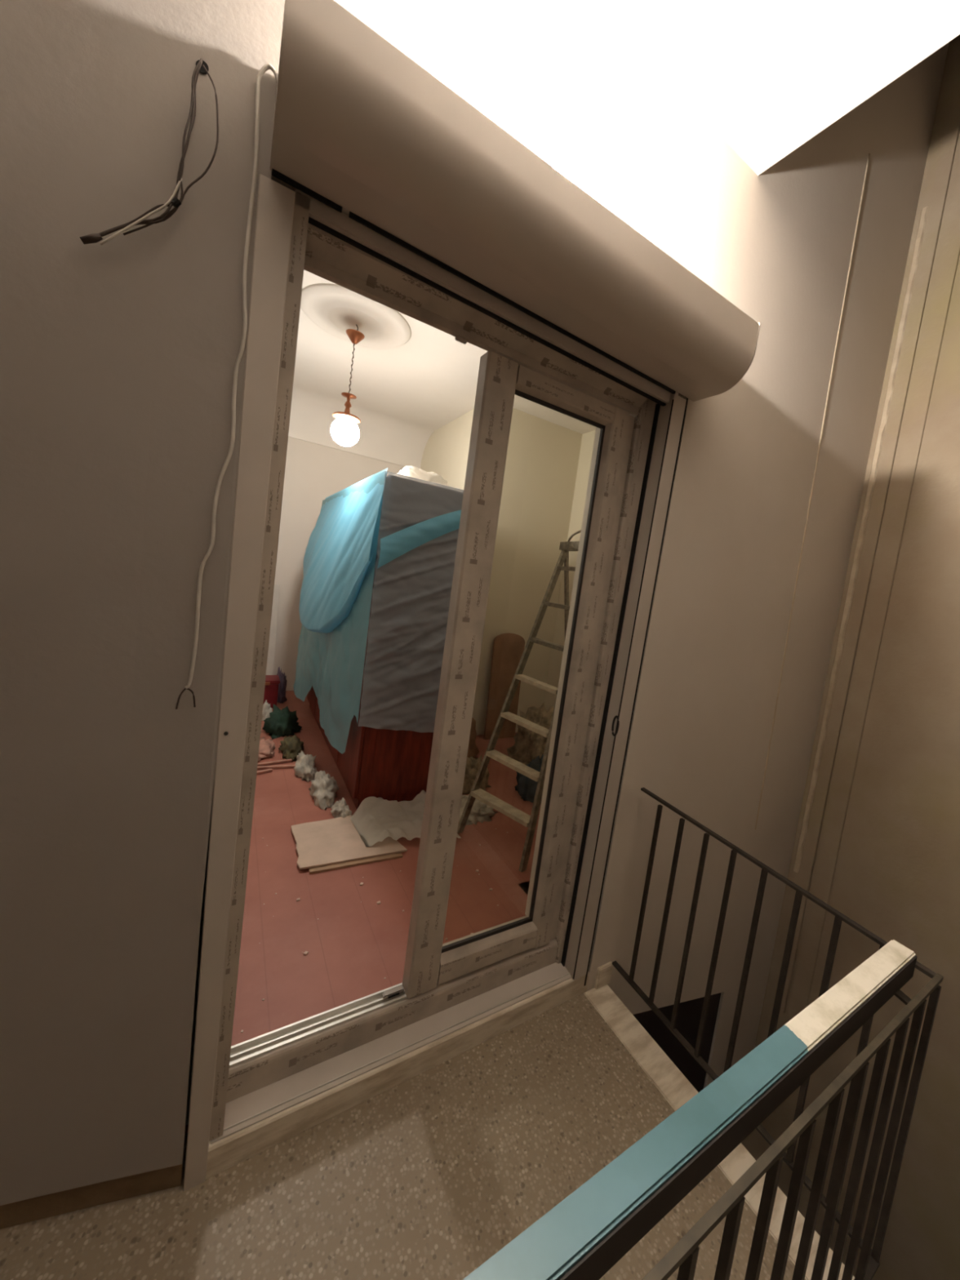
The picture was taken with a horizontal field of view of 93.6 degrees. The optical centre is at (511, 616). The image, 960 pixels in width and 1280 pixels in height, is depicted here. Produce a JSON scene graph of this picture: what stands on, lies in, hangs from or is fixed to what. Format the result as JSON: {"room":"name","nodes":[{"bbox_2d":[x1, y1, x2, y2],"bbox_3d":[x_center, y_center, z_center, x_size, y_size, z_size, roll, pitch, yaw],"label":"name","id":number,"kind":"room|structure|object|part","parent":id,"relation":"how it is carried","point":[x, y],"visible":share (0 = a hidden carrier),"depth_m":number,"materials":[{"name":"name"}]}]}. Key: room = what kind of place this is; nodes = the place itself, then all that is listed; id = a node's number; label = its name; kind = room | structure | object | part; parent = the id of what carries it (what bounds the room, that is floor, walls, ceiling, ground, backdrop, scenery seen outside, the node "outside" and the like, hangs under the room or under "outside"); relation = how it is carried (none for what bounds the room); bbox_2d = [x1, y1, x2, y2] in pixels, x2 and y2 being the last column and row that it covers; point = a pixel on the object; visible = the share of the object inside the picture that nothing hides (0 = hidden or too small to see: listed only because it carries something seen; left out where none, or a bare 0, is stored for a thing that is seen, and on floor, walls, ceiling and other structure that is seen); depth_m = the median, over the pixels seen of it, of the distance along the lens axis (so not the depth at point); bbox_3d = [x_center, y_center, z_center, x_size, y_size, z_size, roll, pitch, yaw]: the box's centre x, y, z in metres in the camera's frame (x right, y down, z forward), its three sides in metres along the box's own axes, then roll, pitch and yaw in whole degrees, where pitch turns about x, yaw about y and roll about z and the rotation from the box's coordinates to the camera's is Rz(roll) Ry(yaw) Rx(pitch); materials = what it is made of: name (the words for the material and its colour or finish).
{"room":"stairwell landing","nodes":[
{"label":"stairwell landing","id":0,"kind":"room"},
{"bbox_2d":[186,831,210,1124],"bbox_3d":[-0.778,0.197,1.082,0.250,2.200,0.140,5,5,-32],"label":"wall","id":1,"kind":"structure","parent":0,"point":[203,908],"depth_m":1.12,"materials":[{"name":"beige paint"}]},
{"bbox_2d":[273,436,404,690],"bbox_3d":[-2.524,-0.713,4.531,3.050,2.985,0.100,5,5,-32],"label":"wall","id":2,"kind":"structure","parent":0,"point":[313,472],"depth_m":4.68,"materials":[{"name":"beige paint"}]},
{"bbox_2d":[288,385,435,468],"bbox_3d":[-2.188,-1.962,4.261,2.950,0.385,0.360,5,5,-32],"label":"trim","id":3,"kind":"structure","parent":2,"relation":"attached to","point":[382,437],"depth_m":4.72,"materials":[{"name":"white paint"}]},
{"bbox_2d":[0,690,805,1279],"bbox_3d":[-0.849,1.329,1.746,5.400,0.160,7.300,5,5,-32],"label":"floor","id":4,"kind":"structure","parent":0,"point":[429,1176],"depth_m":1.20,"materials":[{"name":"stone"}]},
{"bbox_2d":[256,768,272,774],"bbox_3d":[-1.692,1.026,2.932,0.020,0.012,0.240,12,6,43],"label":"wood lath","id":5,"kind":"object","parent":4,"relation":"on","point":[270,769],"visible":0.36,"depth_m":2.98,"materials":[{"name":"brown wood"}]},
{"bbox_2d":[257,737,275,760],"bbox_3d":[-1.862,0.956,3.277,0.260,0.062,0.417,5,5,-32],"label":"rag","id":6,"kind":"object","parent":4,"relation":"on","point":[266,747],"visible":0.42,"depth_m":3.26,"materials":[{"name":"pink fabric"}]},
{"bbox_2d":[262,699,272,720],"bbox_3d":[-2.148,0.813,3.934,0.117,0.165,0.141,7,5,-15],"label":"paper ball","id":7,"kind":"object","parent":4,"relation":"on","point":[267,708],"visible":0.49,"depth_m":3.90,"materials":[{"name":"white paper"}]},
{"bbox_2d":[262,675,279,708],"bbox_3d":[-2.310,0.714,4.232,0.200,0.270,0.240,5,5,-32],"label":"storage box","id":8,"kind":"object","parent":4,"relation":"on","point":[272,682],"visible":0.55,"depth_m":4.18,"materials":[{"name":"red plastic"}]},
{"bbox_3d":[-2.299,0.594,4.231,0.200,0.030,0.220,5,5,-32],"label":"lid","id":9,"kind":"part","parent":8,"relation":"part of","materials":[{"name":"red plastic"}]},
{"bbox_2d":[266,584,279,675],"bbox_3d":[-2.462,0.233,4.617,0.085,1.122,0.078,5,5,-32],"label":"board","id":10,"kind":"object","parent":4,"relation":"on","point":[271,652],"visible":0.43,"depth_m":4.61,"materials":[{"name":"white wood"}]},
{"bbox_2d":[257,758,292,766],"bbox_3d":[-1.681,1.014,3.103,0.300,0.012,0.020,4,6,-39],"label":"wood lath","id":11,"kind":"object","parent":4,"relation":"on","point":[291,759],"visible":0.64,"depth_m":3.12,"materials":[{"name":"brown wood"}]},
{"bbox_2d":[257,764,294,768],"bbox_3d":[-1.619,1.026,3.060,0.260,0.012,0.020,6,5,-25],"label":"wood lath","id":12,"kind":"object","parent":4,"relation":"on","point":[280,766],"visible":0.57,"depth_m":3.06,"materials":[{"name":"brown wood"}]},
{"bbox_2d":[276,666,287,703],"bbox_3d":[-2.281,0.663,4.461,0.128,0.343,0.255,6,5,-21],"label":"towel","id":13,"kind":"object","parent":4,"relation":"on","point":[282,698],"visible":0.69,"depth_m":4.41,"materials":[{"name":"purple fabric"}]},
{"bbox_2d":[262,704,302,739],"bbox_3d":[-1.890,0.840,3.721,0.329,0.214,0.304,11,6,38],"label":"cloth bundle","id":14,"kind":"object","parent":4,"relation":"on","point":[282,722],"visible":1,"depth_m":3.63,"materials":[{"name":"green fabric"}]},
{"bbox_2d":[278,734,304,762],"bbox_3d":[-1.641,0.948,3.360,0.178,0.125,0.399,5,5,-32],"label":"rag","id":15,"kind":"object","parent":4,"relation":"on","point":[291,747],"visible":0.91,"depth_m":3.29,"materials":[{"name":"beige fabric"}]},
{"bbox_2d":[293,750,317,782],"bbox_3d":[-1.402,1.011,3.085,0.166,0.109,0.352,5,5,-32],"label":"rag","id":16,"kind":"object","parent":4,"relation":"on","point":[304,768],"visible":0.94,"depth_m":3.02,"materials":[{"name":"white fabric"}]},
{"bbox_2d":[308,770,339,810],"bbox_3d":[-1.166,1.053,2.807,0.161,0.132,0.378,5,5,-32],"label":"rag","id":17,"kind":"object","parent":4,"relation":"on","point":[323,788],"visible":1,"depth_m":2.75,"materials":[{"name":"white fabric"}]},
{"bbox_2d":[330,797,351,817],"bbox_3d":[-1.000,1.113,2.628,0.107,0.087,0.192,5,5,-32],"label":"rag","id":18,"kind":"object","parent":4,"relation":"on","point":[340,808],"visible":0.87,"depth_m":2.60,"materials":[{"name":"white fabric"}]},
{"bbox_2d":[308,852,403,874],"bbox_3d":[-0.847,1.193,2.360,0.440,0.011,0.390,5,5,-32],"label":"sheet","id":19,"kind":"object","parent":4,"relation":"on","point":[350,864],"visible":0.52,"depth_m":2.21,"materials":[{"name":"beige wood"}]},
{"bbox_2d":[290,814,407,870],"bbox_3d":[-0.872,1.176,2.387,0.515,0.010,0.416,5,5,-32],"label":"sheet","id":20,"kind":"object","parent":19,"relation":"on","point":[337,840],"visible":0.83,"depth_m":2.32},
{"bbox_2d":[306,491,433,808],"bbox_3d":[-1.097,0.066,3.613,0.630,1.975,2.068,5,5,-32],"label":"wardrobe","id":21,"kind":"object","parent":4,"relation":"on","point":[390,765],"visible":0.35,"depth_m":2.77,"materials":[{"name":"red wood"}]},
{"bbox_3d":[-1.735,-0.083,4.106,0.019,1.860,0.506,5,5,-32],"label":"door","id":22,"kind":"part","parent":21,"relation":"part of","materials":[{"name":"red wood"}]},
{"bbox_3d":[-1.468,-0.013,3.674,0.019,1.860,0.506,5,5,-32],"label":"door","id":23,"kind":"part","parent":21,"relation":"part of","materials":[{"name":"red wood"}]},
{"bbox_3d":[-1.201,0.058,3.242,0.019,1.860,0.506,5,5,-32],"label":"door","id":24,"kind":"part","parent":21,"relation":"part of","materials":[{"name":"red wood"}]},
{"bbox_3d":[-0.934,0.129,2.810,0.019,1.860,0.506,5,5,-32],"label":"door","id":25,"kind":"part","parent":21,"relation":"part of","materials":[{"name":"red wood"}]},
{"bbox_2d":[293,467,461,753],"bbox_3d":[-1.282,-0.064,3.332,2.263,1.785,0.664,12,6,40],"label":"plastic sheet","id":26,"kind":"object","parent":21,"relation":"on","point":[340,557],"visible":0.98,"depth_m":2.84,"materials":[{"name":"blue plastic"}]},
{"bbox_3d":[-0.550,0.191,2.750,0.430,1.690,0.006,5,5,-32],"label":"panel","id":27,"kind":"part","parent":21,"relation":"part of","materials":[{"name":"red wood"}]},
{"bbox_2d":[358,471,463,732],"bbox_3d":[-1.050,-0.163,3.568,0.661,1.556,2.133,5,5,-32],"label":"plastic sheet","id":28,"kind":"object","parent":21,"relation":"on","point":[411,592],"visible":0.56,"depth_m":2.63,"materials":[{"name":"grey plastic"}]},
{"bbox_2d":[398,466,447,485],"bbox_3d":[-0.659,-0.958,3.204,0.458,0.169,0.538,5,5,-32],"label":"sheet","id":29,"kind":"object","parent":28,"relation":"on","point":[410,471],"visible":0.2,"depth_m":3.03,"materials":[{"name":"white plastic"}]},
{"bbox_2d":[240,828,507,1032],"bbox_3d":[-0.671,1.219,2.369,1.447,0.005,1.786,5,5,-32],"label":"chips","id":30,"kind":"object","parent":4,"relation":"on","point":[305,953],"visible":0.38,"depth_m":1.95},
{"bbox_2d":[349,790,461,846],"bbox_3d":[-0.607,1.134,2.552,0.520,0.110,0.440,5,5,-32],"label":"plastic sheet","id":31,"kind":"object","parent":4,"relation":"on","point":[375,820],"visible":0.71,"depth_m":2.52,"materials":[{"name":"white"}]},
{"bbox_2d":[466,717,479,758],"bbox_3d":[-0.448,0.931,3.649,0.461,0.434,0.431,5,5,-32],"label":"sack","id":32,"kind":"object","parent":4,"relation":"on","point":[473,750],"visible":0.17,"depth_m":3.59,"materials":[{"name":"brown fabric"}]},
{"bbox_2d":[462,754,490,794],"bbox_3d":[-0.295,1.091,3.191,0.315,0.230,0.389,5,5,-32],"label":"sack","id":33,"kind":"object","parent":4,"relation":"on","point":[473,765],"visible":0.4,"depth_m":3.10,"materials":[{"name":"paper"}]},
{"bbox_2d":[458,794,497,825],"bbox_3d":[-0.246,1.198,2.820,0.292,0.092,0.343,9,5,16],"label":"rag","id":34,"kind":"object","parent":4,"relation":"on","point":[480,811],"visible":0.58,"depth_m":2.78,"materials":[{"name":"white fabric"}]},
{"bbox_2d":[483,632,524,739],"bbox_3d":[-0.064,0.653,4.225,0.330,0.995,0.084,5,5,-32],"label":"headboard","id":35,"kind":"object","parent":4,"relation":"on","point":[508,650],"visible":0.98,"depth_m":4.19,"materials":[{"name":"brown wood"}]},
{"bbox_2d":[457,529,581,871],"bbox_3d":[0.355,0.354,2.829,0.472,1.934,1.178,11,6,39],"label":"step ladder","id":36,"kind":"object","parent":4,"relation":"on","point":[522,818],"visible":0.48,"depth_m":2.61,"materials":[{"name":"paint"}]},
{"bbox_3d":[0.389,0.423,3.159,0.019,1.750,0.626,11,5,32],"label":"leg","id":37,"kind":"part","parent":36,"relation":"part of","materials":[{"name":"paint"}]},
{"bbox_3d":[0.450,-0.486,2.723,0.298,0.231,0.090,11,5,33],"label":"grab rail","id":38,"kind":"part","parent":36,"relation":"part of","materials":[{"name":"metal"}]},
{"bbox_2d":[514,754,543,804],"bbox_3d":[0.186,1.115,3.192,0.309,0.313,0.297,5,5,-32],"label":"sack","id":39,"kind":"object","parent":4,"relation":"on","point":[526,787],"visible":0.48,"depth_m":3.10,"materials":[{"name":"black plastic"}]},
{"bbox_2d":[506,702,553,764],"bbox_3d":[0.229,0.981,3.834,0.454,0.488,0.444,11,6,39],"label":"sack","id":40,"kind":"object","parent":4,"relation":"on","point":[529,744],"visible":0.46,"depth_m":3.75,"materials":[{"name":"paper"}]},
{"bbox_2d":[462,787,943,1279],"bbox_3d":[-0.405,0.952,0.670,2.548,0.752,0.847,5,5,-32],"label":"stair railing","id":41,"kind":"object","parent":4,"relation":"on","point":[584,1236],"visible":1,"depth_m":0.72,"materials":[{"name":"metal"}]},
{"bbox_3d":[-0.195,0.653,0.321,2.488,0.050,0.042,5,5,-32],"label":"handrail","id":42,"kind":"part","parent":41,"relation":"part of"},
{"bbox_2d":[583,984,854,1279],"bbox_3d":[1.093,1.639,0.445,0.111,0.053,3.000,5,5,-32],"label":"trim","id":43,"kind":"structure","parent":4,"relation":"on","point":[674,1086],"depth_m":1.40,"materials":[{"name":"beige wood"}]},
{"bbox_2d":[208,191,657,1141],"bbox_3d":[-0.116,0.228,1.337,1.158,2.105,0.128,5,5,-32],"label":"door","id":44,"kind":"structure","parent":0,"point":[438,976],"depth_m":1.33,"materials":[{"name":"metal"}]},
{"bbox_3d":[-0.593,0.187,1.036,0.028,2.105,0.128,5,5,-32],"label":"frame","id":45,"kind":"part","parent":44,"relation":"part of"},
{"bbox_3d":[-0.291,1.214,1.429,1.048,0.086,0.064,5,5,-32],"label":"frame","id":46,"kind":"part","parent":44,"relation":"part of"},
{"bbox_3d":[-0.082,1.131,1.540,0.374,0.088,0.052,5,5,-32],"label":"rail","id":47,"kind":"part","parent":44,"relation":"part of","materials":[{"name":"beige wood"}]},
{"bbox_3d":[0.164,-0.672,1.396,0.374,0.060,0.052,5,5,-32],"label":"rail","id":48,"kind":"part","parent":44,"relation":"part of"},
{"bbox_2d":[420,408,474,489],"bbox_3d":[-0.780,-0.489,4.696,0.100,2.985,1.500,5,5,-32],"label":"wall","id":49,"kind":"structure","parent":0,"point":[446,452],"depth_m":4.47,"materials":[{"name":"beige paint"}]},
{"bbox_2d":[0,0,949,1205],"bbox_3d":[-0.593,0.097,1.376,4.860,8.400,0.750,5,5,-32],"label":"wall","id":50,"kind":"structure","parent":0,"point":[118,356],"depth_m":0.94,"materials":[{"name":"grey paint"}]},
{"bbox_2d":[0,1109,187,1229],"bbox_3d":[-1.874,1.149,0.764,2.200,0.074,0.738,5,5,-32],"label":"baseboard","id":51,"kind":"structure","parent":50,"relation":"attached to","point":[16,1213],"depth_m":0.98,"materials":[{"name":"brown wood"}]},
{"bbox_2d":[79,57,218,244],"bbox_3d":[-0.620,-0.805,0.782,0.181,0.376,0.026,6,5,-25],"label":"wire bundle","id":52,"kind":"object","parent":50,"relation":"hanging from","point":[202,66],"visible":1,"depth_m":0.79,"materials":[{"name":"black plastic"}]},
{"bbox_2d":[210,962,571,1144],"bbox_3d":[-0.245,1.273,1.390,1.139,0.014,0.066,5,5,-32],"label":"window sill","id":53,"kind":"structure","parent":50,"relation":"attached to","point":[242,1113],"depth_m":1.30,"materials":[{"name":"grey stone"}]},
{"bbox_2d":[205,971,589,1179],"bbox_3d":[-0.250,1.310,1.425,1.186,0.088,0.140,5,5,-32],"label":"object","id":54,"kind":"structure","parent":50,"relation":"attached to","point":[231,1150],"depth_m":1.26,"materials":[{"name":"beige wood"}]},
{"bbox_2d":[183,0,760,1191],"bbox_3d":[-0.028,0.207,1.226,1.309,2.358,0.282,5,5,-32],"label":"roller shutter","id":55,"kind":"object","parent":50,"relation":"attached to","point":[431,187],"visible":0.99,"depth_m":0.97,"materials":[{"name":"beige metal"}]},
{"bbox_2d":[175,63,277,709],"bbox_3d":[-0.549,-0.415,0.869,0.090,1.225,0.013,6,5,-20],"label":"cable","id":56,"kind":"object","parent":55,"relation":"hanging from","point":[266,67],"visible":0.97,"depth_m":0.87,"materials":[{"name":"white plastic"}]},
{"bbox_3d":[-0.617,0.237,0.985,0.062,2.178,0.083,5,5,-32],"label":"guide rail","id":57,"kind":"part","parent":55,"relation":"part of","materials":[{"name":"white metal"}]},
{"bbox_3d":[0.389,0.284,1.614,0.104,2.100,0.083,5,5,-32],"label":"guide rail","id":58,"kind":"part","parent":55,"relation":"part of","materials":[{"name":"white metal"}]},
{"bbox_2d":[551,140,582,176],"bbox_3d":[0.092,-1.021,1.054,0.056,0.056,0.198,5,5,-32],"label":"bulb","id":59,"kind":"object","parent":50,"relation":"attached to","point":[568,162],"visible":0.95,"depth_m":0.98,"materials":[{"name":"white glass"}]},
{"bbox_2d":[594,961,613,989],"bbox_3d":[0.351,1.369,1.715,0.073,0.082,0.014,5,5,-32],"label":"baseboard","id":60,"kind":"structure","parent":50,"relation":"attached to","point":[603,975],"depth_m":1.71,"materials":[{"name":"beige wood"}]},
{"bbox_2d":[633,992,720,1092],"bbox_3d":[0.547,3.001,2.136,0.813,2.850,0.018,5,5,-32],"label":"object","id":61,"kind":"structure","parent":50,"relation":"in","point":[689,1015],"depth_m":2.14,"materials":[{"name":"black"}]},
{"bbox_2d":[755,153,870,830],"bbox_3d":[1.342,-0.457,2.039,0.106,3.010,0.011,5,5,-32],"label":"cable","id":62,"kind":"object","parent":50,"relation":"attached to","point":[868,153],"visible":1,"depth_m":2.02,"materials":[{"name":"white plastic"}]},
{"bbox_2d":[472,408,582,735],"bbox_3d":[0.071,-0.341,4.297,1.130,2.985,0.100,5,5,-32],"label":"wall","id":63,"kind":"structure","parent":0,"point":[542,459],"depth_m":4.23,"materials":[{"name":"beige paint"}]},
{"bbox_2d":[543,430,595,711],"bbox_3d":[1.109,-0.144,3.594,0.100,2.985,2.220,5,5,-32],"label":"wall","id":64,"kind":"structure","parent":0,"point":[588,438],"depth_m":4.40,"materials":[{"name":"beige paint"}]},
{"bbox_2d":[293,0,959,434],"bbox_3d":[-0.453,-1.785,1.541,5.400,0.160,7.400,5,5,-32],"label":"ceiling","id":65,"kind":"structure","parent":0,"point":[769,77],"depth_m":1.28,"materials":[{"name":"white paint"}]},
{"bbox_2d":[300,283,411,349],"bbox_3d":[-0.983,-1.866,2.850,0.679,0.029,0.679,5,5,-32],"label":"ceiling rose","id":66,"kind":"object","parent":65,"relation":"attached to","point":[335,308],"visible":0.86,"depth_m":2.78,"materials":[{"name":"white paint"}]},
{"bbox_2d":[330,324,364,446],"bbox_3d":[-1.036,-1.477,2.881,0.176,0.757,0.176,5,5,-32],"label":"pendant lamp","id":67,"kind":"object","parent":66,"relation":"hanging from","point":[344,431],"visible":1,"depth_m":2.85,"materials":[{"name":"glass"}]},
{"bbox_3d":[-1.075,-1.188,2.904,0.176,0.172,0.176,5,5,-32],"label":"glass globe","id":68,"kind":"part","parent":67,"relation":"part of"},
{"bbox_3d":[-1.051,-1.361,2.890,0.092,0.140,0.092,5,5,-32],"label":"stem","id":69,"kind":"part","parent":67,"relation":"part of","materials":[{"name":"orange metal"}]},
{"bbox_3d":[-1.022,-1.577,2.873,0.015,0.328,0.015,7,5,-9],"label":"chain","id":70,"kind":"part","parent":67,"relation":"part of","materials":[{"name":"grey metal"}]},
{"bbox_2d":[741,34,959,1279],"bbox_3d":[2.508,0.538,1.140,0.200,8.400,3.000,5,5,-32],"label":"wall","id":71,"kind":"structure","parent":0,"point":[896,876],"depth_m":2.04,"materials":[{"name":"paint"}]},
{"bbox_2d":[793,205,928,872],"bbox_3d":[1.742,-0.289,2.265,0.014,3.350,0.038,5,5,-32],"label":"trim","id":72,"kind":"structure","parent":71,"relation":"attached to","point":[922,225],"depth_m":2.25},
{"bbox_2d":[773,51,959,1019],"bbox_3d":[1.857,-0.795,2.150,0.012,5.900,0.148,5,5,-32],"label":"cable trunking","id":73,"kind":"object","parent":71,"relation":"attached to","point":[948,252],"visible":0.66,"depth_m":2.18,"materials":[{"name":"paint"}]}
]}

